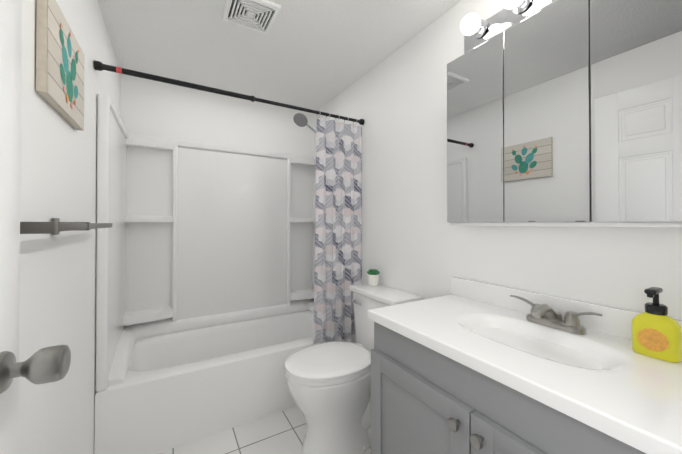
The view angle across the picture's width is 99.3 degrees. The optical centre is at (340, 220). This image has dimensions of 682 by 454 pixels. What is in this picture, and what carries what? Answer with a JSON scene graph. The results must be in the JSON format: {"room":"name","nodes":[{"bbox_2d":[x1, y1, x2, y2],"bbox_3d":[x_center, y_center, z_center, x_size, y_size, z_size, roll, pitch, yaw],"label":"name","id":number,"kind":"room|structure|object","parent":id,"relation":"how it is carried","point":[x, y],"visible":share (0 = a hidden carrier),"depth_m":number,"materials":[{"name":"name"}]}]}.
{"room":"bathroom","nodes":[
{"label":"bathroom","id":0,"kind":"room"},
{"bbox_2d":[18,0,120,453],"bbox_3d":[-0.954,0.068,0.900,0.100,2.300,2.860,0,-1,-30],"label":"wall","id":1,"kind":"structure","parent":0,"point":[57,284],"depth_m":0.97,"materials":[{"name":"paint"}]},
{"bbox_2d":[0,0,21,453],"bbox_3d":[-0.453,0.194,0.206,0.063,2.030,0.801,0,-1,-30],"label":"door","id":2,"kind":"structure","parent":1,"relation":"in","point":[10,76],"depth_m":0.53,"materials":[{"name":"white wood"}]},
{"bbox_2d":[0,345,70,393],"bbox_3d":[-0.578,0.266,0.537,0.116,0.070,0.105,0,-1,-30],"label":"door knob","id":3,"kind":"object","parent":2,"relation":"attached to","point":[50,364],"depth_m":0.51,"materials":[{"name":"silver metal"}]},
{"bbox_2d":[36,0,83,130],"bbox_3d":[-0.903,-0.494,0.948,0.026,0.295,0.385,0,-1,-30],"label":"picture","id":4,"kind":"object","parent":1,"relation":"attached to","point":[59,71],"visible":1,"depth_m":0.87,"materials":[{"name":"brown wood"}]},
{"bbox_2d":[20,218,111,234],"bbox_3d":[-0.880,0.018,0.964,0.085,0.052,0.784,0,-1,-30],"label":"towel rail","id":5,"kind":"object","parent":1,"relation":"attached to","point":[55,226],"visible":0.67,"depth_m":0.68,"materials":[{"name":"silver metal"}]},
{"bbox_2d":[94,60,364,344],"bbox_3d":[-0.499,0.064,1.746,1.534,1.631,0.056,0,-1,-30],"label":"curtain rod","id":6,"kind":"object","parent":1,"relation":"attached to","point":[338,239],"visible":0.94,"depth_m":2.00,"materials":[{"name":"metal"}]},
{"bbox_2d":[313,118,361,344],"bbox_3d":[-0.009,0.094,2.032,0.387,1.575,0.056,0,-1,-30],"label":"curtain","id":7,"kind":"object","parent":6,"relation":"hanging from","point":[338,198],"depth_m":2.03,"materials":[{"name":"fabric"}]},
{"bbox_2d":[120,74,314,156],"bbox_3d":[-0.944,0.080,2.505,1.540,2.300,0.100,0,-1,-30],"label":"wall","id":8,"kind":"structure","parent":0,"point":[153,108],"depth_m":2.37,"materials":[{"name":"paint"}]},
{"bbox_2d":[157,406,370,453],"bbox_3d":[-0.246,1.271,1.305,1.740,0.100,2.860,0,-1,-30],"label":"floor","id":9,"kind":"structure","parent":0,"point":[283,432],"depth_m":1.62,"materials":[{"name":"tile"}]},
{"bbox_2d":[94,93,355,453],"bbox_3d":[-0.720,0.302,2.122,1.534,1.850,0.777,0,-1,-30],"label":"shower","id":10,"kind":"object","parent":9,"relation":"on","point":[205,257],"visible":0.79,"depth_m":2.16,"materials":[{"name":"white plastic"}]},
{"bbox_2d":[285,283,422,453],"bbox_3d":[0.038,0.822,1.631,0.716,0.802,0.456,0,-1,-30],"label":"toilet","id":11,"kind":"object","parent":9,"relation":"on","point":[329,385],"visible":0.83,"depth_m":1.48,"materials":[{"name":"white ceramic"}]},
{"bbox_2d":[366,269,379,285],"bbox_3d":[0.214,0.370,1.906,0.087,0.106,0.089,0,-1,-30],"label":"plant pot","id":12,"kind":"object","parent":11,"relation":"on","point":[373,277],"visible":1,"depth_m":1.88,"materials":[{"name":"ceramic"}]},
{"bbox_2d":[368,277,681,453],"bbox_3d":[0.558,0.747,0.898,0.562,0.942,0.941,0,-1,-30],"label":"bathroom vanity","id":13,"kind":"object","parent":9,"relation":"on","point":[466,366],"visible":0.98,"depth_m":0.82,"materials":[{"name":"grey paint"}]},
{"bbox_2d":[510,295,602,333],"bbox_3d":[0.693,0.320,0.973,0.150,0.082,0.270,0,-1,-30],"label":"faucet","id":14,"kind":"object","parent":13,"relation":"on","point":[552,323],"depth_m":0.97,"materials":[{"name":"silver metal"}]},
{"bbox_2d":[632,287,681,362],"bbox_3d":[0.831,0.269,0.768,0.082,0.180,0.088,0,-1,-30],"label":"soap bottle","id":15,"kind":"object","parent":13,"relation":"on","point":[656,331],"visible":1,"depth_m":0.75,"materials":[{"name":"yellow plastic"}]},
{"bbox_2d":[97,0,461,110],"bbox_3d":[-0.246,-1.129,1.323,1.740,0.100,2.860,0,-1,-30],"label":"ceiling","id":16,"kind":"structure","parent":0,"point":[316,55],"depth_m":1.75,"materials":[{"name":"white paint"}]},
{"bbox_2d":[222,0,281,34],"bbox_3d":[-0.465,-1.067,1.493,0.245,0.018,0.245,0,-1,-30],"label":"ceiling vent","id":17,"kind":"object","parent":16,"relation":"in","point":[260,16],"visible":1,"depth_m":1.49,"materials":[{"name":"white plastic"}]},
{"bbox_2d":[315,0,681,319],"bbox_3d":[0.462,0.074,1.729,0.100,2.300,2.860,0,-1,-30],"label":"wall","id":18,"kind":"structure","parent":0,"point":[414,242],"depth_m":1.53,"materials":[{"name":"paint"}]},
{"bbox_2d":[293,113,315,133],"bbox_3d":[-0.214,-0.507,2.418,0.376,0.710,0.122,0,-1,-30],"label":"shower head","id":19,"kind":"object","parent":18,"relation":"attached to","point":[300,119],"visible":0.42,"depth_m":2.35},
{"bbox_2d":[460,0,556,53],"bbox_3d":[0.724,-0.831,1.032,0.152,0.110,0.720,0,-1,-30],"label":"sconce","id":20,"kind":"object","parent":18,"relation":"attached to","point":[476,30],"visible":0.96,"depth_m":1.21,"materials":[{"name":"silver metal"}]},
{"bbox_2d":[447,0,681,226],"bbox_3d":[0.741,-0.351,1.020,0.132,0.740,0.788,0,-1,-30],"label":"upper cabinet","id":21,"kind":"object","parent":18,"relation":"attached to","point":[564,112],"visible":1,"depth_m":0.91,"materials":[{"name":"silver mirror"}]}
]}

